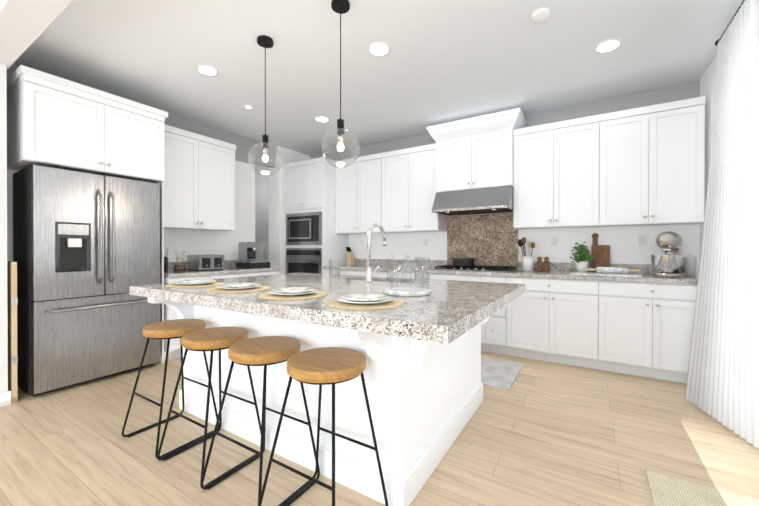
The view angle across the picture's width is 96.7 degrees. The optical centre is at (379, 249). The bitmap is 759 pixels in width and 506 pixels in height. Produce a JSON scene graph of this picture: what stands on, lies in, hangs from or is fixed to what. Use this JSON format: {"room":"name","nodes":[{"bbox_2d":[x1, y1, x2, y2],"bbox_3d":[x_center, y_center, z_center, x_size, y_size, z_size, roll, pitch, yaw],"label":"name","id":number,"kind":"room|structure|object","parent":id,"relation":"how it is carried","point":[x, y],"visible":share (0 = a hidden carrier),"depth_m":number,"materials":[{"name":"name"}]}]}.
{"room":"kitchen","nodes":[
{"label":"kitchen","id":0,"kind":"room"},
{"bbox_2d":[0,63,7,392],"bbox_3d":[-3.101,-0.113,2.648,0.570,2.570,0.140,0,0,32],"label":"wall","id":1,"kind":"structure","parent":0,"point":[3,254],"depth_m":2.54,"materials":[{"name":"white paint"}]},
{"bbox_2d":[0,391,10,406],"bbox_3d":[-3.094,1.122,2.648,0.585,0.100,0.170,0,0,32],"label":"baseboard","id":2,"kind":"structure","parent":1,"relation":"attached to","point":[5,398],"depth_m":2.54,"materials":[{"name":"white wood"}]},
{"bbox_2d":[0,0,72,69],"bbox_3d":[-1.125,-1.523,1.407,5.230,0.260,0.190,0,0,32],"label":"header beam","id":3,"kind":"structure","parent":0,"point":[24,24],"depth_m":2.07,"materials":[{"name":"white paint"}]},
{"bbox_2d":[6,62,275,261],"bbox_3d":[-3.676,-0.242,2.357,0.100,2.830,7.400,0,0,32],"label":"wall","id":4,"kind":"structure","parent":0,"point":[200,242],"depth_m":4.66,"materials":[{"name":"grey paint"}]},
{"bbox_2d":[7,69,166,184],"bbox_3d":[-2.729,-1.030,3.188,0.619,0.660,1.015,0,0,32],"label":"upper cabinet","id":5,"kind":"object","parent":4,"relation":"attached to","point":[59,122],"depth_m":2.89,"materials":[{"name":"white wood"}]},
{"bbox_2d":[164,125,235,230],"bbox_3d":[-2.302,-0.819,4.133,0.346,1.130,0.990,0,0,32],"label":"upper cabinet","id":6,"kind":"object","parent":4,"relation":"attached to","point":[199,191],"depth_m":4.03,"materials":[{"name":"white wood"}]},
{"bbox_2d":[168,260,237,271],"bbox_3d":[-2.309,0.195,4.435,0.020,0.100,1.490,0,0,32],"label":"backsplash","id":7,"kind":"structure","parent":4,"relation":"attached to","point":[227,264],"depth_m":4.22,"materials":[{"name":"grey stone"}]},
{"bbox_2d":[15,0,742,166],"bbox_3d":[-2.242,-1.705,1.930,7.880,0.100,8.200,0,0,32],"label":"ceiling","id":8,"kind":"structure","parent":0,"point":[444,61],"depth_m":2.91,"materials":[{"name":"white paint"}]},
{"bbox_2d":[196,64,218,75],"bbox_3d":[-1.588,-1.656,3.114,0.194,0.006,0.194,0,0,32],"label":"recessed light","id":9,"kind":"object","parent":8,"relation":"in","point":[208,70],"visible":1,"depth_m":3.11,"materials":[{"name":"white plastic"}]},
{"bbox_2d":[244,105,252,108],"bbox_3d":[-1.522,-1.659,3.921,0.104,0.006,0.104,0,0,32],"label":"recessed light","id":10,"kind":"object","parent":8,"relation":"in","point":[248,107],"visible":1,"depth_m":3.92,"materials":[{"name":"white plastic"}]},
{"bbox_2d":[248,35,281,175],"bbox_3d":[-0.902,-1.123,2.665,0.260,1.069,0.260,0,0,32],"label":"pendant light","id":11,"kind":"object","parent":8,"relation":"hanging from","point":[264,41],"visible":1,"depth_m":2.65,"materials":[{"name":"clear glass"}]},
{"bbox_2d":[314,116,329,121],"bbox_3d":[-0.728,-1.660,4.287,0.194,0.006,0.194,0,0,32],"label":"recessed light","id":12,"kind":"object","parent":8,"relation":"in","point":[322,119],"visible":0.98,"depth_m":4.29,"materials":[{"name":"white plastic"}]},
{"bbox_2d":[321,0,359,167],"bbox_3d":[-0.261,-1.106,2.267,0.260,1.099,0.260,0,0,32],"label":"pendant light","id":13,"kind":"object","parent":8,"relation":"hanging from","point":[340,7],"visible":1,"depth_m":2.26,"materials":[{"name":"clear glass"}]},
{"bbox_2d":[368,42,390,55],"bbox_3d":[-0.002,-1.655,2.786,0.194,0.006,0.194,0,0,32],"label":"recessed light","id":14,"kind":"object","parent":8,"relation":"in","point":[379,49],"visible":1,"depth_m":2.78,"materials":[{"name":"white plastic"}]},
{"bbox_2d":[531,8,549,22],"bbox_3d":[1.127,-1.640,2.366,0.124,0.034,0.124,0,0,32],"label":"smoke detector","id":15,"kind":"object","parent":8,"relation":"attached to","point":[539,15],"visible":0.96,"depth_m":2.34,"materials":[{"name":"white plastic"}]},
{"bbox_2d":[594,38,621,52],"bbox_3d":[1.854,-1.655,2.738,0.194,0.006,0.194,0,0,32],"label":"recessed light","id":16,"kind":"object","parent":8,"relation":"in","point":[608,45],"visible":1,"depth_m":2.73,"materials":[{"name":"white plastic"}]},
{"bbox_2d":[0,351,758,505],"bbox_3d":[-2.242,1.225,1.941,7.880,0.100,8.200,0,0,32],"label":"floor","id":17,"kind":"structure","parent":0,"point":[542,433],"depth_m":1.97,"materials":[{"name":"brown wood"}]},
{"bbox_2d":[7,261,17,402],"bbox_3d":[-3.003,0.631,2.716,0.466,1.079,0.034,0,0,32],"label":"board","id":18,"kind":"object","parent":17,"relation":"on","point":[12,301],"visible":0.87,"depth_m":2.60,"materials":[{"name":"brown wood"}]},
{"bbox_2d":[13,163,159,396],"bbox_3d":[-2.665,0.243,3.143,0.648,1.854,0.910,0,0,32],"label":"fridge","id":19,"kind":"object","parent":17,"relation":"on","point":[86,250],"visible":0.88,"depth_m":2.87,"materials":[{"name":"silver metal"}]},
{"bbox_2d":[157,182,163,363],"bbox_3d":[-2.476,0.235,3.619,0.600,1.866,0.017,0,0,32],"label":"panel","id":20,"kind":"object","parent":17,"relation":"on","point":[161,261],"visible":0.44,"depth_m":3.46,"materials":[{"name":"white wood"}]},
{"bbox_2d":[121,319,218,458],"bbox_3d":[-1.317,0.823,2.140,0.443,0.698,0.387,0,0,32],"label":"stool","id":21,"kind":"object","parent":17,"relation":"on","point":[172,329],"visible":0.79,"depth_m":2.09,"materials":[{"name":"brown wood"}]},
{"bbox_2d":[164,272,215,360],"bbox_3d":[-2.309,0.727,3.865,0.626,0.880,0.518,0,0,32],"label":"base cabinet","id":22,"kind":"object","parent":17,"relation":"on","point":[171,276],"depth_m":3.54,"materials":[{"name":"white wood"}]},
{"bbox_2d":[164,268,267,275],"bbox_3d":[-2.048,0.266,4.273,0.635,0.040,1.490,0,0,32],"label":"countertop","id":23,"kind":"structure","parent":22,"relation":"on","point":[187,272],"depth_m":3.92,"materials":[{"name":"grey stone"}]},
{"bbox_2d":[164,247,168,271],"bbox_3d":[-2.433,0.107,3.788,0.110,0.280,0.110,0,0,32],"label":"grinder","id":24,"kind":"object","parent":23,"relation":"on","point":[165,264],"visible":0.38,"depth_m":3.78,"materials":[{"name":"black plastic"}]},
{"bbox_2d":[173,251,185,271],"bbox_3d":[-2.314,0.129,3.902,0.132,0.235,0.132,0,0,32],"label":"coffee maker","id":25,"kind":"object","parent":23,"relation":"on","point":[178,268],"visible":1,"depth_m":3.87,"materials":[{"name":"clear glass"}]},
{"bbox_2d":[187,255,223,270],"bbox_3d":[-2.131,0.152,4.154,0.295,0.186,0.320,0,0,32],"label":"toaster","id":26,"kind":"object","parent":23,"relation":"on","point":[203,262],"visible":0.98,"depth_m":4.05,"materials":[{"name":"silver metal"}]},
{"bbox_2d":[236,242,269,267],"bbox_3d":[-1.749,0.069,4.693,0.334,0.348,0.336,0,0,32],"label":"espresso machine","id":27,"kind":"object","parent":23,"relation":"on","point":[250,254],"visible":1,"depth_m":4.62,"materials":[{"name":"silver metal"}]},
{"bbox_2d":[157,327,264,489],"bbox_3d":[-0.943,0.824,1.907,0.443,0.698,0.387,0,0,32],"label":"stool","id":28,"kind":"object","parent":17,"relation":"on","point":[214,339],"visible":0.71,"depth_m":1.86,"materials":[{"name":"brown wood"}]},
{"bbox_2d":[216,272,263,278],"bbox_3d":[-2.013,0.726,4.340,0.626,0.880,0.718,0,0,32],"label":"base cabinet","id":29,"kind":"object","parent":17,"relation":"on","point":[219,275],"depth_m":4.14,"materials":[{"name":"white wood"}]},
{"bbox_2d":[200,336,319,505],"bbox_3d":[-0.586,0.825,1.685,0.443,0.698,0.387,0,0,32],"label":"stool","id":30,"kind":"object","parent":17,"relation":"on","point":[264,351],"visible":0.94,"depth_m":1.64,"materials":[{"name":"brown wood"}]},
{"bbox_2d":[264,268,279,274],"bbox_3d":[-1.774,0.724,4.724,0.626,0.880,0.418,0,0,32],"label":"base cabinet","id":31,"kind":"object","parent":17,"relation":"on","point":[271,271],"depth_m":4.62,"materials":[{"name":"white wood"}]},
{"bbox_2d":[284,157,348,273],"bbox_3d":[-1.043,-0.114,5.499,0.850,2.550,0.678,0,0,32],"label":"tall cabinet","id":32,"kind":"object","parent":17,"relation":"on","point":[314,242],"visible":0.67,"depth_m":5.22,"materials":[{"name":"white wood"}]},
{"bbox_2d":[258,347,387,505],"bbox_3d":[-0.242,0.826,1.471,0.443,0.698,0.387,0,0,32],"label":"stool","id":33,"kind":"object","parent":17,"relation":"on","point":[333,366],"visible":1,"depth_m":1.43,"materials":[{"name":"brown wood"}]},
{"bbox_2d":[142,296,518,505],"bbox_3d":[-0.298,0.743,2.389,2.116,0.860,1.563,0,0,32],"label":"kitchen island","id":34,"kind":"object","parent":17,"relation":"on","point":[422,378],"depth_m":1.80,"materials":[{"name":"white wood"}]},
{"bbox_2d":[129,272,360,303],"bbox_3d":[-0.946,0.281,2.809,0.901,0.060,1.610,0,0,32],"label":"island countertop","id":35,"kind":"structure","parent":34,"relation":"on","point":[170,293],"depth_m":2.47,"materials":[{"name":"grey stone"}]},
{"bbox_2d":[165,282,224,287],"bbox_3d":[-1.328,0.250,2.441,0.379,0.004,0.384,0,0,32],"label":"placemat","id":36,"kind":"object","parent":35,"relation":"on","point":[175,285],"visible":0.67,"depth_m":2.35,"materials":[{"name":"wicker"}]},
{"bbox_2d":[174,279,215,284],"bbox_3d":[-1.328,0.233,2.441,0.270,0.028,0.270,0,0,32],"label":"plate","id":37,"kind":"object","parent":36,"relation":"on","point":[195,282],"visible":1,"depth_m":2.41,"materials":[{"name":"white ceramic"}]},
{"bbox_2d":[207,286,270,292],"bbox_3d":[-0.903,0.251,2.177,0.379,0.004,0.384,0,0,32],"label":"placemat","id":38,"kind":"object","parent":35,"relation":"on","point":[222,290],"visible":0.6,"depth_m":2.07,"materials":[{"name":"wicker"}]},
{"bbox_2d":[216,282,260,289],"bbox_3d":[-0.903,0.234,2.176,0.270,0.028,0.270,0,0,32],"label":"plate","id":39,"kind":"object","parent":38,"relation":"on","point":[239,286],"visible":1,"depth_m":2.16,"materials":[{"name":"white ceramic"}]},
{"bbox_2d":[329,259,340,275],"bbox_3d":[-0.430,0.169,3.259,0.124,0.160,0.124,0,0,32],"label":"glass","id":40,"kind":"object","parent":35,"relation":"on","point":[333,273],"visible":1,"depth_m":3.23,"materials":[{"name":"clear glass"}]},
{"bbox_2d":[298,381,307,392],"bbox_3d":[-0.422,0.715,1.845,0.070,0.114,0.008,0,0,32],"label":"electrical outlet","id":41,"kind":"object","parent":34,"relation":"attached to","point":[305,385],"visible":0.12,"depth_m":1.83,"materials":[{"name":"white plastic"}]},
{"bbox_2d":[201,276,416,315],"bbox_3d":[-0.266,0.283,2.386,0.700,0.060,1.610,0,0,32],"label":"island countertop","id":42,"kind":"structure","parent":34,"relation":"on","point":[250,301],"depth_m":1.89,"materials":[{"name":"grey stone"}]},
{"bbox_2d":[258,291,327,299],"bbox_3d":[-0.484,0.252,1.904,0.379,0.004,0.384,0,0,32],"label":"placemat","id":43,"kind":"object","parent":42,"relation":"on","point":[267,295],"visible":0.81,"depth_m":1.81,"materials":[{"name":"wicker"}]},
{"bbox_2d":[269,287,317,295],"bbox_3d":[-0.484,0.234,1.904,0.270,0.028,0.270,0,0,32],"label":"plate","id":44,"kind":"object","parent":43,"relation":"on","point":[292,291],"visible":1,"depth_m":1.89,"materials":[{"name":"white ceramic"}]},
{"bbox_2d":[365,223,386,281],"bbox_3d":[0.007,0.016,2.739,0.130,0.469,0.289,0,0,32],"label":"faucet","id":45,"kind":"object","parent":42,"relation":"on","point":[369,271],"visible":1,"depth_m":2.65,"materials":[{"name":"silver metal"}]},
{"bbox_2d":[387,252,397,282],"bbox_3d":[0.101,0.132,2.635,0.092,0.238,0.092,0,0,32],"label":"soap bottle","id":46,"kind":"object","parent":42,"relation":"on","point":[388,272],"visible":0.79,"depth_m":2.62,"materials":[{"name":"clear glass"}]},
{"bbox_2d":[401,253,412,282],"bbox_3d":[0.210,0.137,2.602,0.092,0.228,0.092,0,0,32],"label":"soap bottle","id":47,"kind":"object","parent":42,"relation":"on","point":[406,274],"visible":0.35,"depth_m":2.60,"materials":[{"name":"clear glass"}]},
{"bbox_2d":[414,257,428,280],"bbox_3d":[0.346,0.156,2.765,0.120,0.190,0.120,0,0,32],"label":"glass vase","id":48,"kind":"object","parent":42,"relation":"on","point":[425,277],"visible":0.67,"depth_m":2.74,"materials":[{"name":"clear glass"}]},
{"bbox_2d":[289,280,524,343],"bbox_3d":[0.343,0.284,2.007,0.735,0.060,1.610,0,0,32],"label":"island countertop","id":49,"kind":"structure","parent":34,"relation":"on","point":[453,308],"depth_m":1.45,"materials":[{"name":"grey stone"}]},
{"bbox_2d":[325,298,404,309],"bbox_3d":[-0.070,0.253,1.623,0.379,0.004,0.384,0,0,32],"label":"placemat","id":50,"kind":"object","parent":49,"relation":"on","point":[392,303],"visible":0.67,"depth_m":1.53,"materials":[{"name":"wicker"}]},
{"bbox_2d":[337,293,392,303],"bbox_3d":[-0.070,0.236,1.623,0.270,0.028,0.270,0,0,32],"label":"plate","id":51,"kind":"object","parent":50,"relation":"on","point":[366,298],"visible":1,"depth_m":1.62,"materials":[{"name":"white ceramic"}]},
{"bbox_2d":[383,256,430,296],"bbox_3d":[0.160,0.143,1.974,0.280,0.220,0.280,0,0,32],"label":"cloche","id":52,"kind":"object","parent":49,"relation":"on","point":[391,290],"visible":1,"depth_m":1.91,"materials":[{"name":"glass"}]},
{"bbox_2d":[324,269,374,275],"bbox_3d":[-0.287,0.723,5.062,0.898,0.880,0.626,0,0,32],"label":"base cabinet","id":53,"kind":"object","parent":17,"relation":"on","point":[360,272],"depth_m":4.76,"materials":[{"name":"white wood"}]},
{"bbox_2d":[375,269,434,278],"bbox_3d":[0.410,0.725,4.629,0.975,0.880,0.626,0,0,32],"label":"base cabinet","id":54,"kind":"object","parent":17,"relation":"on","point":[379,272],"depth_m":4.39,"materials":[{"name":"white wood"}]},
{"bbox_2d":[435,273,482,340],"bbox_3d":[1.013,0.726,4.253,0.678,0.880,0.626,0,0,32],"label":"base cabinet","id":55,"kind":"object","parent":17,"relation":"on","point":[477,277],"depth_m":3.91,"materials":[{"name":"white wood"}]},
{"bbox_2d":[481,273,514,355],"bbox_3d":[1.420,0.727,4.000,0.397,0.880,0.626,0,0,32],"label":"base cabinet","id":56,"kind":"object","parent":17,"relation":"on","point":[497,330],"depth_m":3.72,"materials":[{"name":"white wood"}]},
{"bbox_2d":[481,357,523,389],"bbox_3d":[0.615,1.164,3.532,1.550,0.008,0.720,0,0,32],"label":"area rug","id":57,"kind":"object","parent":17,"relation":"on","point":[499,374],"visible":0.36,"depth_m":3.20,"materials":[{"name":"grey fabric"}]},
{"bbox_2d":[511,277,606,370],"bbox_3d":[1.920,0.728,3.688,0.899,0.880,0.626,0,0,32],"label":"base cabinet","id":58,"kind":"object","parent":17,"relation":"on","point":[562,320],"depth_m":3.39,"materials":[{"name":"white wood"}]},
{"bbox_2d":[607,281,697,383],"bbox_3d":[2.569,0.730,3.285,0.862,0.880,0.626,0,0,32],"label":"base cabinet","id":59,"kind":"object","parent":17,"relation":"on","point":[642,326],"depth_m":3.01,"materials":[{"name":"white wood"}]},
{"bbox_2d":[323,265,697,280],"bbox_3d":[1.131,0.266,4.173,4.244,0.040,0.635,0,0,32],"label":"countertop","id":60,"kind":"structure","parent":59,"relation":"on","point":[553,272],"depth_m":3.57,"materials":[{"name":"grey stone"}]},
{"bbox_2d":[346,247,354,264],"bbox_3d":[-0.471,0.097,5.369,0.100,0.289,0.121,0,0,32],"label":"knife block","id":61,"kind":"object","parent":60,"relation":"on","point":[350,258],"visible":1,"depth_m":5.34,"materials":[{"name":"brown wood"}]},
{"bbox_2d":[432,265,516,271],"bbox_3d":[1.170,0.224,4.164,0.900,0.042,0.525,0,0,32],"label":"cooktop","id":62,"kind":"object","parent":60,"relation":"in","point":[481,268],"visible":0.92,"depth_m":4.01,"materials":[{"name":"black metal"}]},
{"bbox_2d":[449,258,477,265],"bbox_3d":[1.069,0.152,4.305,0.360,0.100,0.286,0,0,32],"label":"pan","id":63,"kind":"object","parent":62,"relation":"on","point":[462,261],"visible":1,"depth_m":4.19,"materials":[{"name":"grey metal"}]},
{"bbox_2d":[515,237,534,270],"bbox_3d":[1.732,0.046,4.002,0.217,0.399,0.139,0,0,32],"label":"utensil crock","id":64,"kind":"object","parent":60,"relation":"on","point":[527,263],"visible":1,"depth_m":3.96,"materials":[{"name":"white ceramic"}]},
{"bbox_2d":[536,255,542,270],"bbox_3d":[1.855,0.155,3.911,0.070,0.183,0.070,0,0,32],"label":"mill","id":65,"kind":"object","parent":60,"relation":"on","point":[539,264],"visible":1,"depth_m":3.89,"materials":[{"name":"brown wood"}]},
{"bbox_2d":[543,256,549,271],"bbox_3d":[1.918,0.155,3.871,0.070,0.183,0.070,0,0,32],"label":"mill","id":66,"kind":"object","parent":60,"relation":"on","point":[546,265],"visible":1,"depth_m":3.85,"materials":[{"name":"brown wood"}]},
{"bbox_2d":[569,242,593,271],"bbox_3d":[2.203,0.080,3.679,0.236,0.335,0.214,0,0,32],"label":"plant","id":67,"kind":"object","parent":60,"relation":"on","point":[582,252],"visible":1,"depth_m":3.64,"materials":[{"name":"green plant"}]},
{"bbox_2d":[591,233,609,271],"bbox_3d":[2.414,0.029,3.683,0.170,0.432,0.094,0,0,32],"label":"cutting board","id":68,"kind":"object","parent":60,"relation":"on","point":[600,254],"visible":0.92,"depth_m":3.68,"materials":[{"name":"brown wood"}]},
{"bbox_2d":[570,272,641,276],"bbox_3d":[2.220,0.241,3.345,0.570,0.014,0.295,0,0,32],"label":"board","id":69,"kind":"object","parent":60,"relation":"on","point":[605,274],"visible":0.98,"depth_m":3.25,"materials":[{"name":"stone"}]},
{"bbox_2d":[586,267,639,273],"bbox_3d":[2.336,0.202,3.388,0.450,0.060,0.060,0,0,32],"label":"rolling pin","id":70,"kind":"object","parent":69,"relation":"on","point":[625,270],"visible":0.98,"depth_m":3.37,"materials":[{"name":"stone"}]},
{"bbox_2d":[650,231,686,277],"bbox_3d":[2.731,0.036,3.188,0.410,0.425,0.240,0,0,-38],"label":"stand mixer","id":71,"kind":"object","parent":60,"relation":"on","point":[667,264],"visible":1,"depth_m":3.09,"materials":[{"name":"silver metal"}]},
{"bbox_2d":[683,255,695,275],"bbox_3d":[3.016,0.147,3.282,0.092,0.203,0.092,0,0,32],"label":"canister","id":72,"kind":"object","parent":60,"relation":"on","point":[689,261],"visible":1,"depth_m":3.25,"materials":[{"name":"white ceramic"}]},
{"bbox_2d":[645,470,758,505],"bbox_3d":[1.368,1.171,1.137,0.620,0.012,1.150,0,0,32],"label":"jute rug","id":73,"kind":"object","parent":17,"relation":"on","point":[665,490],"visible":0.96,"depth_m":1.60,"materials":[{"name":"beige wicker"}]},
{"bbox_2d":[255,80,699,275],"bbox_3d":[-0.287,-0.252,5.077,7.880,2.830,0.800,0,0,32],"label":"wall","id":74,"kind":"structure","parent":0,"point":[622,242],"depth_m":4.09,"materials":[{"name":"grey paint"}]},
{"bbox_2d":[335,152,394,233],"bbox_3d":[-0.213,-0.822,5.176,0.898,1.130,0.346,0,0,32],"label":"upper cabinet","id":75,"kind":"object","parent":74,"relation":"attached to","point":[361,186],"depth_m":5.01,"materials":[{"name":"white wood"}]},
{"bbox_2d":[387,144,446,231],"bbox_3d":[0.459,-0.821,4.757,0.917,1.130,0.346,0,0,32],"label":"upper cabinet","id":76,"kind":"object","parent":74,"relation":"attached to","point":[410,171],"depth_m":4.57,"materials":[{"name":"white wood"}]},
{"bbox_2d":[423,239,427,246],"bbox_3d":[0.659,-0.106,4.837,0.070,0.114,0.008,0,0,32],"label":"electrical outlet","id":77,"kind":"object","parent":74,"relation":"attached to","point":[425,242],"visible":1,"depth_m":4.83,"materials":[{"name":"white plastic"}]},
{"bbox_2d":[432,186,512,215],"bbox_3d":[1.177,-0.595,4.173,0.914,0.268,0.534,0,0,32],"label":"range hood","id":78,"kind":"object","parent":74,"relation":"attached to","point":[482,201],"visible":0.98,"depth_m":3.99,"materials":[{"name":"silver metal"}]},
{"bbox_2d":[435,124,514,194],"bbox_3d":[1.220,-1.071,4.240,0.920,0.675,0.419,0,0,32],"label":"upper cabinet","id":79,"kind":"object","parent":74,"relation":"attached to","point":[485,158],"depth_m":4.04,"materials":[{"name":"white wood"}]},
{"bbox_2d":[355,259,694,276],"bbox_3d":[1.293,0.195,4.433,4.244,0.100,0.020,0,0,32],"label":"backsplash","id":80,"kind":"structure","parent":74,"relation":"attached to","point":[563,267],"depth_m":3.95,"materials":[{"name":"grey stone"}]},
{"bbox_2d":[551,236,557,245],"bbox_3d":[2.060,-0.103,3.965,0.070,0.114,0.008,0,0,32],"label":"electrical outlet","id":81,"kind":"object","parent":74,"relation":"attached to","point":[554,240],"visible":1,"depth_m":3.96,"materials":[{"name":"white plastic"}]},
{"bbox_2d":[513,113,606,228],"bbox_3d":[2.007,-0.817,3.794,0.889,1.130,0.346,0,0,32],"label":"upper cabinet","id":82,"kind":"object","parent":74,"relation":"attached to","point":[561,167],"depth_m":3.63,"materials":[{"name":"white wood"}]},
{"bbox_2d":[638,235,646,245],"bbox_3d":[2.756,-0.101,3.531,0.070,0.114,0.008,0,0,32],"label":"electrical outlet","id":83,"kind":"object","parent":74,"relation":"attached to","point":[642,240],"visible":1,"depth_m":3.53,"materials":[{"name":"white plastic"}]},
{"bbox_2d":[607,96,704,226],"bbox_3d":[2.647,-0.816,3.396,0.853,1.130,0.346,0,0,32],"label":"upper cabinet","id":84,"kind":"object","parent":74,"relation":"attached to","point":[642,166],"depth_m":3.20,"materials":[{"name":"white wood"}]},
{"bbox_2d":[699,55,716,266],"bbox_3d":[1.061,-0.233,-0.120,0.100,2.830,8.200,0,0,32],"label":"wall","id":85,"kind":"structure","parent":0,"point":[707,84],"depth_m":3.08,"materials":[{"name":"white paint"}]},
{"bbox_2d":[715,0,744,45],"bbox_3d":[1.795,-1.508,1.281,0.135,0.044,2.762,0,0,32],"label":"curtain rod","id":86,"kind":"object","parent":85,"relation":"attached to","point":[717,41],"visible":0.42,"depth_m":2.23,"materials":[{"name":"black metal"}]},
{"bbox_2d":[685,0,758,448],"bbox_3d":[2.309,-0.171,2.216,0.161,2.630,0.750,0,0,18],"label":"curtain","id":87,"kind":"object","parent":86,"relation":"hanging from","point":[722,386],"visible":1,"depth_m":2.14,"materials":[{"name":"white fabric"}]}
]}

